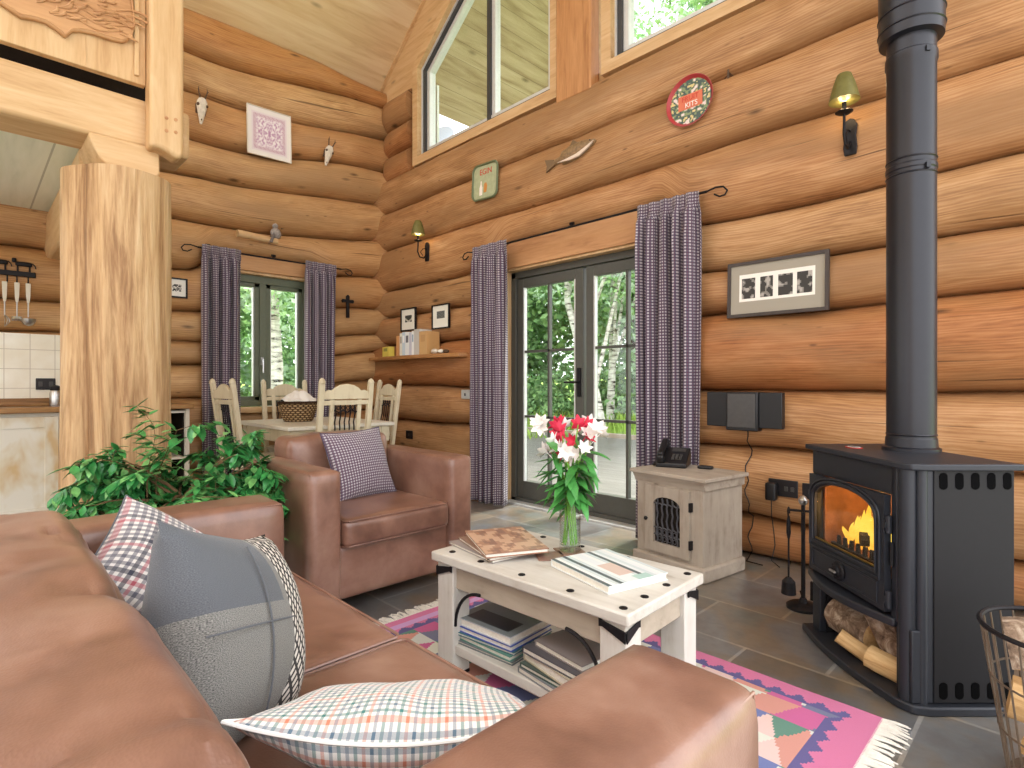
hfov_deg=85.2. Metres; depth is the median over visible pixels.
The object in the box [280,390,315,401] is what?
linen cloth
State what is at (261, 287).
window
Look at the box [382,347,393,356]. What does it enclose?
box
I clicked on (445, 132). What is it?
satellite dish
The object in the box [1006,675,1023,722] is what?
log
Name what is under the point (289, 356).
leafy tree
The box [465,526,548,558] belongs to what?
book
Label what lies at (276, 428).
dining table
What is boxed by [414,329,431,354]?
book
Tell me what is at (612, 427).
meadow grass
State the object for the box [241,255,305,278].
trim
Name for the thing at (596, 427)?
stem
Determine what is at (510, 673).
shelf
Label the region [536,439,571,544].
stem
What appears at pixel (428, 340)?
book
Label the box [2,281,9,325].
whisk
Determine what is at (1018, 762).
basket
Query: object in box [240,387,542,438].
meadow grass
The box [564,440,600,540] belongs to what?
stem
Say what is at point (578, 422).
stem
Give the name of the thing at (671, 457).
telephone
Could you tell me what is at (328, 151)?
skull
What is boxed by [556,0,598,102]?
wooden post
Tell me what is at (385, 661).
seat cushion
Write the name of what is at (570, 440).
stem
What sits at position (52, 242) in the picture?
cross beam
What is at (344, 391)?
dining chair
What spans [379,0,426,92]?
trim
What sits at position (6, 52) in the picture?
trim
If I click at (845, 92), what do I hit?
wall lamp
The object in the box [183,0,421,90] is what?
ceiling
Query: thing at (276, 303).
birch tree
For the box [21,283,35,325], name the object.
ladle
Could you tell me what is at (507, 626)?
book
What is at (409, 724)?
cushion
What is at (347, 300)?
wall cross
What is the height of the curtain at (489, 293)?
2.343 m
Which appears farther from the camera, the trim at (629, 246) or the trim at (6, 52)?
the trim at (629, 246)
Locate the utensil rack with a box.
[0,258,35,283]
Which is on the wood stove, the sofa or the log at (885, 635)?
the log at (885, 635)
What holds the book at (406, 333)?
on the corner shelf at (437, 355)
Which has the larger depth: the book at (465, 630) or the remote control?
the remote control
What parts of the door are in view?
handle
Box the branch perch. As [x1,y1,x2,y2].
[236,230,277,243]
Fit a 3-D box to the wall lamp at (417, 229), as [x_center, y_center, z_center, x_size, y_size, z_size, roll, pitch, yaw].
[-0.954,-1.484,5.764,0.194,0.398,0.148,0,0,-45]
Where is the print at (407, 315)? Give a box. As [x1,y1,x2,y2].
[402,309,413,329]
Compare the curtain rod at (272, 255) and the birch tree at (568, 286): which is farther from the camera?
the birch tree at (568, 286)
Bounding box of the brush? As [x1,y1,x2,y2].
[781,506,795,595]
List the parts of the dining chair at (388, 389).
post, frame, crest rail, post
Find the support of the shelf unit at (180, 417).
on the floor
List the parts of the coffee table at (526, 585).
leg, leg, leg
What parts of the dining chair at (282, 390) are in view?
post, seat, frame, crest rail, post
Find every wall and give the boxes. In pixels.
[0,7,389,486]
[371,0,1023,605]
[383,0,603,167]
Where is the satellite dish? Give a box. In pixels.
[439,126,453,141]
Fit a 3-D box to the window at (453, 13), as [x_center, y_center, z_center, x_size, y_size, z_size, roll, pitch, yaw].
[-0.297,-3.752,5.471,0.175,2.695,2.120,0,0,-45]
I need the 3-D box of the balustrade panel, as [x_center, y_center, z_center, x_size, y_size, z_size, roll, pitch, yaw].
[-2.498,-2.151,2.585,1.540,1.028,0.090,0,0,-45]
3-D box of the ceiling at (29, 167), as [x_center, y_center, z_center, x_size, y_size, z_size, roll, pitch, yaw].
[-3.520,-1.450,3.418,1.650,0.170,1.970,0,0,-45]
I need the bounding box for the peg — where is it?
[724,69,732,78]
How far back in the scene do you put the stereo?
3.36 m
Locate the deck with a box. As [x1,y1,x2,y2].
[527,432,635,497]
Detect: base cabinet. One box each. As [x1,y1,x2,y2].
[0,412,59,514]
[629,465,748,583]
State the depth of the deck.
7.71 m
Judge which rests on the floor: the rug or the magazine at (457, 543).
the rug
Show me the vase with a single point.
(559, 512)
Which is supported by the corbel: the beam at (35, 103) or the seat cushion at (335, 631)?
the beam at (35, 103)
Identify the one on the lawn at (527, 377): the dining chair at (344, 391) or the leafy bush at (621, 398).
the leafy bush at (621, 398)
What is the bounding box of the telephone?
[652,438,690,468]
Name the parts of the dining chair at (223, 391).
post, crest rail, frame, post, seat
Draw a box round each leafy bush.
[242,363,294,395]
[527,366,573,420]
[570,362,635,419]
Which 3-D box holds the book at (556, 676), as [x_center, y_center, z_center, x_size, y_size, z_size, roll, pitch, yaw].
[0.210,0.901,1.805,0.225,0.030,0.280,0,0,-34]
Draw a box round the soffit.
[436,0,547,126]
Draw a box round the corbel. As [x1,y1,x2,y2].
[79,132,158,175]
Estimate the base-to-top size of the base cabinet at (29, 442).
0.873 m
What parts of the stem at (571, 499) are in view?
stem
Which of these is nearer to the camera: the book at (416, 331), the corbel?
the corbel
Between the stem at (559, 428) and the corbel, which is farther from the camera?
the corbel
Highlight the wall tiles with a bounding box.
[0,332,59,398]
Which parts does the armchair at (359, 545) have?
arm, backrest, arm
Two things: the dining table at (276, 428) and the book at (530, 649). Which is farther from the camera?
the dining table at (276, 428)
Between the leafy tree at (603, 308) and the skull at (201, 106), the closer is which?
the skull at (201, 106)
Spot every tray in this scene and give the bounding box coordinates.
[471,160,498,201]
[666,73,712,126]
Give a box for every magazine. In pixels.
[449,539,527,563]
[459,536,538,560]
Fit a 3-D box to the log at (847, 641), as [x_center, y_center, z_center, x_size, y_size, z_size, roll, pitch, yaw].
[1.334,1.021,2.138,0.169,0.129,0.056,0,0,40]
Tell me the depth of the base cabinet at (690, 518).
3.17 m
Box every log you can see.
[824,599,879,648]
[834,629,867,661]
[863,645,896,682]
[864,614,896,656]
[1002,617,1023,670]
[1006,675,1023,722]
[1020,736,1023,754]
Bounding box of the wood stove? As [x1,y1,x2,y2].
[802,0,1023,716]
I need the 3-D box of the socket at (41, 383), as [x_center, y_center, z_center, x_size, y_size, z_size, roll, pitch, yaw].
[-3.668,0.000,4.382,0.120,0.090,0.016,0,0,-45]
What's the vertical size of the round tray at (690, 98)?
0.332 m
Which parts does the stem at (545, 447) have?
stem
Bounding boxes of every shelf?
[369,353,467,361]
[455,625,562,696]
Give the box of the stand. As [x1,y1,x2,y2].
[786,495,812,614]
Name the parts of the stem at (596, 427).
stem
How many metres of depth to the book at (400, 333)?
5.94 m
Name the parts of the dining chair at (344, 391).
post, frame, crest rail, post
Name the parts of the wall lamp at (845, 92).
lamp shade, arm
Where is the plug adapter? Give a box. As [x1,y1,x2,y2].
[765,482,779,567]
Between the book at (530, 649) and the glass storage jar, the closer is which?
the book at (530, 649)
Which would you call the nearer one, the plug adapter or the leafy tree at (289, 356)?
the plug adapter
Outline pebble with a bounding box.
[431,349,437,353]
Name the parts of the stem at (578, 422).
stem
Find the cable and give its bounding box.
[744,431,762,565]
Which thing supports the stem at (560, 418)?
in the vase
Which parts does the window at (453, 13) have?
sash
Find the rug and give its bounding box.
[373,593,911,767]
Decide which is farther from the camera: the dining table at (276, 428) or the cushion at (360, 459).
the dining table at (276, 428)
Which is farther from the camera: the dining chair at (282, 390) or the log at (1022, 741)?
the dining chair at (282, 390)
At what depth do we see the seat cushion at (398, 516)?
2.82 m
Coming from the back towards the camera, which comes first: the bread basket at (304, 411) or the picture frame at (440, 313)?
the picture frame at (440, 313)
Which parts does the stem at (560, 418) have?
stem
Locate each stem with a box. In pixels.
[530,413,576,544]
[533,420,573,544]
[534,417,582,544]
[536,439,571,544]
[543,432,593,523]
[545,415,587,544]
[547,451,592,542]
[549,432,596,537]
[555,418,609,541]
[562,414,607,542]
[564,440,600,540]
[566,414,596,524]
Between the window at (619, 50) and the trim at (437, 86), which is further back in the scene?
the trim at (437, 86)
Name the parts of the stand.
hanging arm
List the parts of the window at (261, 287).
sash, sill, handle, sash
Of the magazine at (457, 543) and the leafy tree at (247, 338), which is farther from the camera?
the leafy tree at (247, 338)
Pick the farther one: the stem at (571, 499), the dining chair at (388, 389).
the dining chair at (388, 389)
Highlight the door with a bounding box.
[511,249,635,524]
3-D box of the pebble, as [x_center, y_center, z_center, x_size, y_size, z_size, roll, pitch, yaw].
[-0.772,-0.327,5.579,0.070,0.052,0.098,0,0,-45]
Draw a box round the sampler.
[246,103,291,163]
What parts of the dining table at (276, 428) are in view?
leg, leg, leg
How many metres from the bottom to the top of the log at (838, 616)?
0.178 m
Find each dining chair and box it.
[209,378,273,474]
[261,379,307,452]
[316,378,373,431]
[373,379,401,444]
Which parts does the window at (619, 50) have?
frame, sash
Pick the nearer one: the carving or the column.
the column
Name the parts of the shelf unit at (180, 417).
shelf, shelf, frame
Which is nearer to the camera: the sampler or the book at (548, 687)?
the book at (548, 687)
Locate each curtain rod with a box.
[181,244,352,275]
[462,185,727,259]
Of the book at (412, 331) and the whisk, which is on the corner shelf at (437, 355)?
the book at (412, 331)
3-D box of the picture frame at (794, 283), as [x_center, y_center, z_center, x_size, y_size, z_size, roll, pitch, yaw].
[1.587,-0.590,3.354,0.032,0.346,0.585,0,0,-45]
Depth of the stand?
2.69 m
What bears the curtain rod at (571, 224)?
attached to the wall at (769, 133)
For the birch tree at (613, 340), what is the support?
on the lawn at (527, 377)
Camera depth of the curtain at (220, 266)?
5.22 m
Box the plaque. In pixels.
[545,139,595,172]
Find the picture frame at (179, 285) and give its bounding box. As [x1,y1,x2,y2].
[172,277,187,298]
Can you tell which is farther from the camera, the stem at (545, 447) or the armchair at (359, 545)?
the armchair at (359, 545)
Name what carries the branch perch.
attached to the wall at (327, 214)
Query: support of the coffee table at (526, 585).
on the rug
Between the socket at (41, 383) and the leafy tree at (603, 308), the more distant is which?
the leafy tree at (603, 308)
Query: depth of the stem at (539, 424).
2.02 m
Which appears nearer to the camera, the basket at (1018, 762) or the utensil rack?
the basket at (1018, 762)
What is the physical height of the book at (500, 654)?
0.018 m
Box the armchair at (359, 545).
[243,430,470,598]
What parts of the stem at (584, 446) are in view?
stem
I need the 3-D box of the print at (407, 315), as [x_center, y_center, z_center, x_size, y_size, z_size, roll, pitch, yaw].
[-1.133,-0.705,6.093,0.001,0.222,0.257,0,0,-45]
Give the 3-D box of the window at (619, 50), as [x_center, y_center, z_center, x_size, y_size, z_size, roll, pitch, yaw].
[1.490,-3.745,3.652,0.175,2.680,2.100,0,0,-45]
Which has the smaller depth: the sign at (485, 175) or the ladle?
the ladle
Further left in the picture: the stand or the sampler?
the sampler
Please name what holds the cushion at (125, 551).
on the sofa
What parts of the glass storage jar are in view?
lid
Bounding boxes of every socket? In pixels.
[36,378,55,389]
[406,430,412,438]
[461,390,469,398]
[768,478,797,497]
[802,483,808,498]
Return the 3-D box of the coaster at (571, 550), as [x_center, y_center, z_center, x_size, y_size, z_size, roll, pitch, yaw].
[0.216,0.622,2.074,0.100,0.004,0.100,0,0,-14]
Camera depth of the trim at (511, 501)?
4.47 m
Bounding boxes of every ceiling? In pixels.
[0,130,78,211]
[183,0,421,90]
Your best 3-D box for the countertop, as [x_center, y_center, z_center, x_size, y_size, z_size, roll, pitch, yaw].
[-3.666,0.160,4.087,2.280,0.100,0.440,0,0,-45]
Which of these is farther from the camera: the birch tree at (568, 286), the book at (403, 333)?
the birch tree at (568, 286)
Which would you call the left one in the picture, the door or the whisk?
the whisk
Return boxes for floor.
[340,500,1023,767]
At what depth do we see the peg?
3.56 m
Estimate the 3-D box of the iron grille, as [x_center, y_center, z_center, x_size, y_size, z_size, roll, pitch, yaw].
[0.894,0.792,3.210,0.010,0.257,0.191,0,0,-36]
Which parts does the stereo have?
plate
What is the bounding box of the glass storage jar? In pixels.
[49,385,59,405]
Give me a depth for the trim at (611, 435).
11.52 m
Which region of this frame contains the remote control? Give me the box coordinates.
[697,465,713,469]
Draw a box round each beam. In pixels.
[0,58,188,170]
[44,149,83,259]
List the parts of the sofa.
backrest, arm, arm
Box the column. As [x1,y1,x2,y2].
[58,163,171,514]
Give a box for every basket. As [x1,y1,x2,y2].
[277,401,316,421]
[976,605,1023,767]
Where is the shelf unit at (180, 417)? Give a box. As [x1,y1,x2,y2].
[171,409,189,480]
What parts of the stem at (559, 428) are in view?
stem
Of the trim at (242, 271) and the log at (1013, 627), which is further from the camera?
the trim at (242, 271)
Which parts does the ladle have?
handle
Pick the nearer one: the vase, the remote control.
the vase
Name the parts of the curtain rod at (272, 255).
rail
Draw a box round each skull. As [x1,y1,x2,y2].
[195,86,208,123]
[323,137,334,165]
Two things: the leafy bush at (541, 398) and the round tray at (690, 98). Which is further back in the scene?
the leafy bush at (541, 398)
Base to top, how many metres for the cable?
0.819 m
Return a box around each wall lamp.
[411,220,428,261]
[828,71,860,156]
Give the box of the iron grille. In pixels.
[654,498,679,546]
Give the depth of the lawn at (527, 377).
25.82 m
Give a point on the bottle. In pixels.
(480, 182)
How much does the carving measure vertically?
0.208 m
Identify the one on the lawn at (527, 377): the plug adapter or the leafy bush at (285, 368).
the leafy bush at (285, 368)
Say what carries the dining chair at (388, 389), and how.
on the floor
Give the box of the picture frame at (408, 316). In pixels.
[400,307,416,331]
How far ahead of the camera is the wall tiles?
4.31 m
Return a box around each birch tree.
[240,287,294,388]
[527,0,715,425]
[598,0,696,423]
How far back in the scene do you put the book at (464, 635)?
1.97 m
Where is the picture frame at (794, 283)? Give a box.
[727,249,829,318]
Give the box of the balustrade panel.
[0,0,147,88]
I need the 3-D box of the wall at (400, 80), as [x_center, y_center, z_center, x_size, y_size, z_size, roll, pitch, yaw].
[0.638,-4.074,4.623,0.170,3.558,6.380,0,0,-45]
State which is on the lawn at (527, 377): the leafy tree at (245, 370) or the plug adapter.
the leafy tree at (245, 370)
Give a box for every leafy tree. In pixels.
[240,289,251,395]
[240,291,294,393]
[240,292,251,380]
[527,281,606,412]
[532,299,625,400]
[533,271,635,415]
[669,0,716,22]
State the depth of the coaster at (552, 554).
2.01 m
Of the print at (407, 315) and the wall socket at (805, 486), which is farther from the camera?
the print at (407, 315)
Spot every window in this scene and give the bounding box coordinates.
[240,274,304,412]
[412,0,555,167]
[601,0,765,77]
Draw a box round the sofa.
[0,495,758,767]
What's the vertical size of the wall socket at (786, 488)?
0.100 m
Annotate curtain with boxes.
[201,244,240,482]
[304,260,335,416]
[470,240,507,506]
[635,190,701,537]
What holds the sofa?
on the floor
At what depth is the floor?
2.43 m
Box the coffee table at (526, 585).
[432,530,702,696]
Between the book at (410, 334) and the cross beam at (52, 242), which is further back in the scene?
the book at (410, 334)
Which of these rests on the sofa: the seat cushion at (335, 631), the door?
the seat cushion at (335, 631)
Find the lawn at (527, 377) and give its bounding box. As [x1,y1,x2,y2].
[240,377,635,431]
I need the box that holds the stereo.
[707,392,784,431]
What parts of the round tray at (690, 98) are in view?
label panel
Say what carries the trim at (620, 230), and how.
attached to the wall at (769, 133)
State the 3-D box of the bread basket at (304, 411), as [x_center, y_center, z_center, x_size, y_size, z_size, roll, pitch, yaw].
[-1.922,0.243,5.009,0.358,0.181,0.358,0,0,-45]
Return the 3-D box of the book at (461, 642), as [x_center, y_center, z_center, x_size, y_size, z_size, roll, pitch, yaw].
[-0.035,0.948,2.069,0.290,0.012,0.240,0,0,40]
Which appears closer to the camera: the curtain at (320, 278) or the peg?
the peg
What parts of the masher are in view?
handle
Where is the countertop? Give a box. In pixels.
[0,398,193,413]
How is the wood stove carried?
on the floor
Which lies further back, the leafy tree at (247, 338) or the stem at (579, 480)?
the leafy tree at (247, 338)
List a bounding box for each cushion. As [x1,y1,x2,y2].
[95,495,202,613]
[141,520,305,742]
[221,679,525,767]
[236,640,478,767]
[293,575,396,673]
[320,426,395,500]
[340,490,447,546]
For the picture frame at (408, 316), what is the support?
attached to the wall at (769, 133)
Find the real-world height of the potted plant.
1.023 m
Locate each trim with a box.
[0,44,144,100]
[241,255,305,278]
[241,270,304,281]
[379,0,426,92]
[436,85,438,142]
[506,211,636,269]
[507,243,634,499]
[508,499,635,530]
[527,427,635,439]
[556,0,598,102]
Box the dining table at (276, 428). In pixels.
[241,416,394,440]
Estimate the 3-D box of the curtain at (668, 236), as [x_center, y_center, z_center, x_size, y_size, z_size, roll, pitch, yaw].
[1.045,-0.088,3.754,0.128,2.323,0.473,0,0,-45]
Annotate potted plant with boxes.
[47,398,291,540]
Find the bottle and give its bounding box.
[479,181,482,195]
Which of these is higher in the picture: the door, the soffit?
the soffit
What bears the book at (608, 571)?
on the coffee table at (526, 585)
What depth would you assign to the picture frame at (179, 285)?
5.06 m
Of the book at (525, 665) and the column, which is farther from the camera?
the column
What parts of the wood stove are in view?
air knob, door moulding, door, plate, plate, panel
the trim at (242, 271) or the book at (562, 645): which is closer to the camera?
the book at (562, 645)
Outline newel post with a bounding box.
[145,0,182,162]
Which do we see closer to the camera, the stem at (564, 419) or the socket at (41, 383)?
the stem at (564, 419)
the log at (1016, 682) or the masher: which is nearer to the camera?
the log at (1016, 682)
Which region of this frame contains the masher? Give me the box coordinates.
[11,282,21,320]
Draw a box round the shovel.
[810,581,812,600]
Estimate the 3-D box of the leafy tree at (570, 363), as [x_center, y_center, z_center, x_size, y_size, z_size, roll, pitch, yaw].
[2.982,-3.051,20.200,5.318,9.679,4.409,0,0,33]
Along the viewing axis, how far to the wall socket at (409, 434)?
6.04 m
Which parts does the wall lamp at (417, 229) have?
lamp shade, arm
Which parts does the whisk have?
handle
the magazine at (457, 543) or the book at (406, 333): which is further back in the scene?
the book at (406, 333)
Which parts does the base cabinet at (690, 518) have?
door, moulding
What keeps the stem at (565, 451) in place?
in the vase
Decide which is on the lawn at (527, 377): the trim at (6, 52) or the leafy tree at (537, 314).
the leafy tree at (537, 314)
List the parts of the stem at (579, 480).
stem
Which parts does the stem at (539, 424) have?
stem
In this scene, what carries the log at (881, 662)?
in the wood stove
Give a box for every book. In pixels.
[396,336,399,355]
[400,333,401,355]
[402,332,404,354]
[405,332,411,354]
[409,333,411,354]
[412,331,413,354]
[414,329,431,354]
[419,331,439,353]
[458,628,551,655]
[458,640,522,665]
[460,625,550,651]
[460,633,551,661]
[461,601,549,645]
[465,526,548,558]
[518,665,555,691]
[520,660,559,687]
[522,641,580,678]
[523,653,570,684]
[535,630,599,672]
[551,548,667,594]
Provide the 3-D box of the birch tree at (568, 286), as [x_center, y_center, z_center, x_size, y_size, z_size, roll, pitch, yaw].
[2.207,-4.354,12.857,4.647,11.714,6.462,0,0,-36]
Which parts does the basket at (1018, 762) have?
floor plate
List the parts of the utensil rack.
rail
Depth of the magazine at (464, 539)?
2.05 m
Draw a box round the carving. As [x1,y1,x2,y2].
[269,223,282,243]
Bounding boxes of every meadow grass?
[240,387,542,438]
[527,408,635,434]
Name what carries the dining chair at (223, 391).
on the floor
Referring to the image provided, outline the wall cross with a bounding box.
[341,295,353,317]
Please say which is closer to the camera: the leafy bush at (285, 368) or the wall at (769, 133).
the wall at (769, 133)
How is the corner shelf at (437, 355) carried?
attached to the wall at (769, 133)
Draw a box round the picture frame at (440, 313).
[431,303,449,329]
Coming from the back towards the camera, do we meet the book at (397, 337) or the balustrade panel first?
the book at (397, 337)
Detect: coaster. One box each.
[535,551,564,560]
[553,546,585,555]
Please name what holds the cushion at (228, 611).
on the sofa
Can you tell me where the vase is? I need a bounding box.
[559,512,580,549]
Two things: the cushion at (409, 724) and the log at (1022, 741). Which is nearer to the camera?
the cushion at (409, 724)
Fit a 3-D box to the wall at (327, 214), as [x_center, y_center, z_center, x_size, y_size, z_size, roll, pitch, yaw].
[-3.130,-1.233,5.197,4.700,4.635,0.398,0,0,-45]
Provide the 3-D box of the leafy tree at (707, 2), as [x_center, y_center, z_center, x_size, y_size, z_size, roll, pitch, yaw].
[6.065,-4.412,14.110,5.180,11.764,5.328,0,0,-33]
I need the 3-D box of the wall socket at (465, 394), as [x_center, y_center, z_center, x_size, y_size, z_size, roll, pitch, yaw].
[-0.449,0.100,5.363,0.016,0.090,0.120,0,0,-45]

